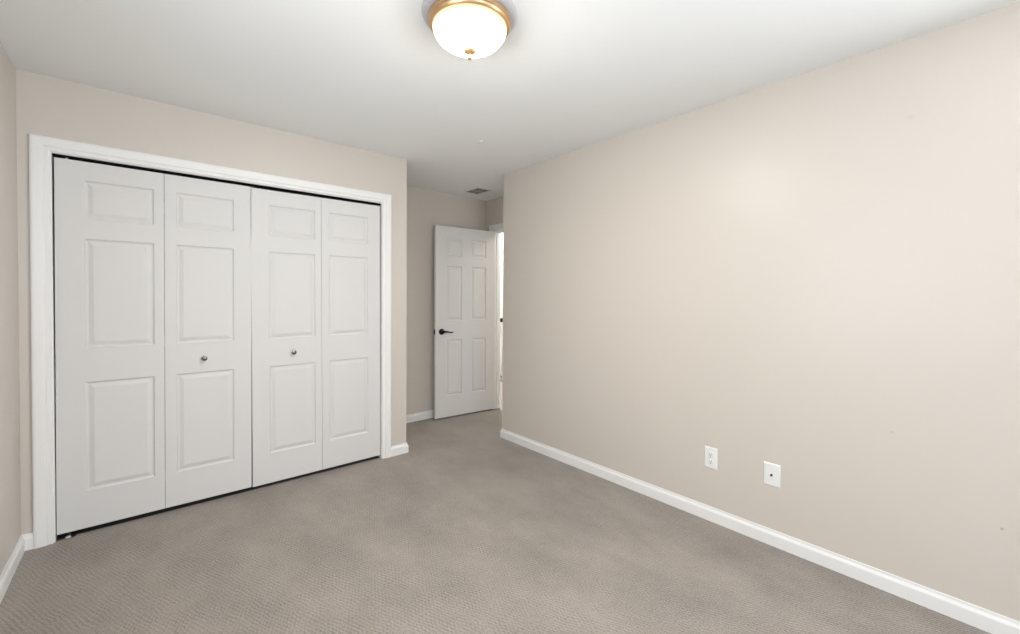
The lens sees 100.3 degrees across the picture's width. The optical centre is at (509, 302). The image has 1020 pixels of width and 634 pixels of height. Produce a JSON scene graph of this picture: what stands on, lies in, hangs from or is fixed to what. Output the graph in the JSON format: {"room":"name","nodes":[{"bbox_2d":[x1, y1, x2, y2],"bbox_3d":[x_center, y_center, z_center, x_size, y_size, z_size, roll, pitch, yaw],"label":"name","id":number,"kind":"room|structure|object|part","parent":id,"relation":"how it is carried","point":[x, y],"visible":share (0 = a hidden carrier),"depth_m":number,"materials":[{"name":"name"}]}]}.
{"room":"empty bedroom","nodes":[
{"label":"empty bedroom","id":0,"kind":"room"},
{"bbox_2d":[0,42,20,575],"bbox_3d":[-1.048,0.079,0.394,0.120,2.440,6.302,0,1,-41],"label":"wall","id":1,"kind":"structure","parent":0,"point":[10,473],"depth_m":2.00,"materials":[{"name":"beige paint"}]},
{"bbox_2d":[0,532,32,603],"bbox_3d":[-0.744,1.263,0.177,0.042,0.082,5.302,0,1,-41],"label":"baseboard","id":2,"kind":"structure","parent":1,"relation":"attached to","point":[25,542],"depth_m":2.01,"materials":[{"name":"white paint"}]},
{"bbox_2d":[16,69,406,534],"bbox_3d":[-1.922,0.034,3.140,2.141,2.440,0.760,0,1,-41],"label":"wall","id":3,"kind":"structure","parent":0,"point":[48,106],"depth_m":2.57,"materials":[{"name":"beige paint"}]},
{"bbox_2d":[54,157,251,534],"bbox_3d":[-2.063,0.240,2.544,0.896,2.043,0.074,0,1,-41],"label":"door","id":4,"kind":"structure","parent":3,"relation":"in","point":[141,428],"depth_m":2.49,"materials":[{"name":"white paint"}]},
{"bbox_2d":[29,133,391,548],"bbox_3d":[-1.745,0.196,2.861,1.958,2.125,0.138,0,1,-41],"label":"door frame","id":5,"kind":"structure","parent":3,"relation":"attached to","point":[40,146],"depth_m":2.23,"materials":[{"name":"white paint"}]},
{"bbox_3d":[-2.421,0.203,2.200,0.071,2.125,0.018,0,1,-41],"label":"casing","id":6,"kind":"part","parent":5,"relation":"part of","materials":[{"name":"white paint"}]},
{"bbox_3d":[-1.701,-0.830,2.800,1.958,0.071,0.018,0,1,-41],"label":"head casing","id":7,"kind":"part","parent":5,"relation":"part of","materials":[{"name":"white paint"}]},
{"bbox_3d":[-0.991,0.192,3.431,0.071,2.125,0.018,0,1,-41],"label":"casing","id":8,"kind":"part","parent":5,"relation":"part of","materials":[{"name":"white paint"}]},
{"bbox_2d":[52,154,380,204],"bbox_3d":[-1.726,-0.784,2.830,1.802,0.010,0.024,0,1,-41],"label":"track","id":9,"kind":"object","parent":3,"relation":"attached to","point":[54,155],"visible":1,"depth_m":2.64,"materials":[{"name":"black metal"}]},
{"bbox_2d":[251,188,379,486],"bbox_3d":[-1.384,0.231,3.129,0.892,1.998,0.074,-1,1,-41],"label":"door","id":10,"kind":"structure","parent":3,"relation":"in","point":[315,261],"depth_m":3.08,"materials":[{"name":"white paint"}]},
{"bbox_2d":[391,442,407,456],"bbox_3d":[-1.157,1.207,3.805,0.154,0.082,0.760,0,1,-41],"label":"baseboard","id":11,"kind":"structure","parent":3,"relation":"attached to","point":[398,449],"depth_m":3.52,"materials":[{"name":"white paint"}]},
{"bbox_2d":[406,186,485,414],"bbox_3d":[-1.638,0.023,3.965,3.649,2.440,0.120,0,1,-41],"label":"wall","id":12,"kind":"structure","parent":0,"point":[426,209],"depth_m":4.51,"materials":[{"name":"beige paint"}]},
{"bbox_2d":[406,410,433,422],"bbox_3d":[-0.805,1.197,4.578,1.416,0.082,0.073,0,1,-41],"label":"baseboard","id":13,"kind":"structure","parent":12,"relation":"attached to","point":[419,416],"depth_m":4.49,"materials":[{"name":"white paint"}]},
{"bbox_2d":[486,196,502,249],"bbox_3d":[0.028,0.007,5.636,1.240,2.440,4.140,0,1,-41],"label":"wall","id":14,"kind":"structure","parent":0,"point":[494,207],"depth_m":4.93,"materials":[{"name":"beige paint"}]},
{"bbox_2d":[434,225,494,418],"bbox_3d":[-0.490,0.203,4.695,0.764,2.034,0.141,0,1,-36],"label":"door","id":15,"kind":"structure","parent":14,"relation":"in","point":[464,259],"depth_m":4.66,"materials":[{"name":"white paint"}]},
{"bbox_3d":[-0.673,0.306,4.508,0.151,0.065,0.053,0,1,-36],"label":"lever handle","id":16,"kind":"part","parent":15,"relation":"part of","materials":[{"name":"black metal"}]},
{"bbox_2d":[489,223,502,408],"bbox_3d":[0.096,0.174,4.678,0.128,2.135,0.923,0,1,-41],"label":"door frame","id":17,"kind":"structure","parent":14,"relation":"attached to","point":[497,233],"depth_m":4.97,"materials":[{"name":"white paint"}]},
{"bbox_3d":[0.060,-0.857,4.627,0.018,0.071,0.923,0,1,-41],"label":"head casing","id":18,"kind":"part","parent":17,"relation":"part of","materials":[{"name":"white paint"}]},
{"bbox_3d":[-0.140,0.168,5.036,0.018,2.135,0.071,0,1,-41],"label":"casing","id":19,"kind":"part","parent":17,"relation":"part of","materials":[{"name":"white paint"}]},
{"bbox_2d":[500,250,502,380],"bbox_3d":[0.066,0.198,6.273,0.108,2.020,0.760,0,1,-41],"label":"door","id":20,"kind":"structure","parent":14,"relation":"in","point":[501,251],"depth_m":6.56,"materials":[{"name":"white paint"}]},
{"bbox_2d":[0,381,990,633],"bbox_3d":[0.080,1.319,2.755,4.937,0.102,8.370,0,1,-41],"label":"floor","id":21,"kind":"structure","parent":0,"point":[471,529],"depth_m":2.07,"materials":[{"name":"beige carpet"}]},
{"bbox_2d":[56,533,76,541],"bbox_3d":[-2.388,1.249,2.292,0.075,0.030,0.036,0,1,-41],"label":"pivot bracket","id":22,"kind":"object","parent":21,"relation":"on","point":[72,535],"visible":1,"depth_m":2.29,"materials":[{"name":"silver metal"}]},
{"bbox_2d":[0,0,1019,200],"bbox_3d":[0.101,-1.220,2.724,4.917,0.100,8.370,0,1,-41],"label":"ceiling","id":23,"kind":"structure","parent":0,"point":[369,75],"depth_m":2.04,"materials":[{"name":"white paint"}]},
{"bbox_2d":[422,0,516,59],"bbox_3d":[-0.162,-1.067,1.715,0.380,0.178,0.380,0,1,-41],"label":"ceiling lamp","id":24,"kind":"object","parent":23,"relation":"attached to","point":[470,29],"visible":1,"depth_m":1.63,"materials":[{"name":"white glass"}]},
{"bbox_2d":[463,187,492,194],"bbox_3d":[-0.346,-1.196,4.552,0.204,0.006,0.274,0,1,-41],"label":"ceiling vent","id":25,"kind":"object","parent":23,"relation":"in","point":[477,190],"visible":1,"depth_m":4.53,"materials":[{"name":"white metal"}]},
{"bbox_2d":[502,1,1019,621],"bbox_3d":[1.841,0.068,2.155,0.557,2.440,5.198,0,1,-41],"label":"wall","id":26,"kind":"structure","parent":0,"point":[814,275],"depth_m":2.11,"materials":[{"name":"beige paint"}]},
{"bbox_2d":[704,446,717,469],"bbox_3d":[1.178,0.910,2.499,0.008,0.124,0.074,0,1,-41],"label":"power outlet","id":27,"kind":"object","parent":26,"relation":"attached to","point":[711,453],"visible":1,"depth_m":2.50,"materials":[{"name":"white plastic"}]},
{"bbox_2d":[500,429,1019,633],"bbox_3d":[1.776,1.246,2.218,0.553,0.082,5.078,0,1,-41],"label":"baseboard","id":28,"kind":"structure","parent":26,"relation":"attached to","point":[986,620],"depth_m":2.13,"materials":[{"name":"white paint"}]},
{"bbox_2d":[764,461,780,487],"bbox_3d":[1.386,0.912,2.255,0.013,0.121,0.079,0,1,-41],"label":"outlet","id":29,"kind":"object","parent":26,"relation":"attached to","point":[772,472],"visible":1,"depth_m":2.25,"materials":[{"name":"white plastic"}]}
]}

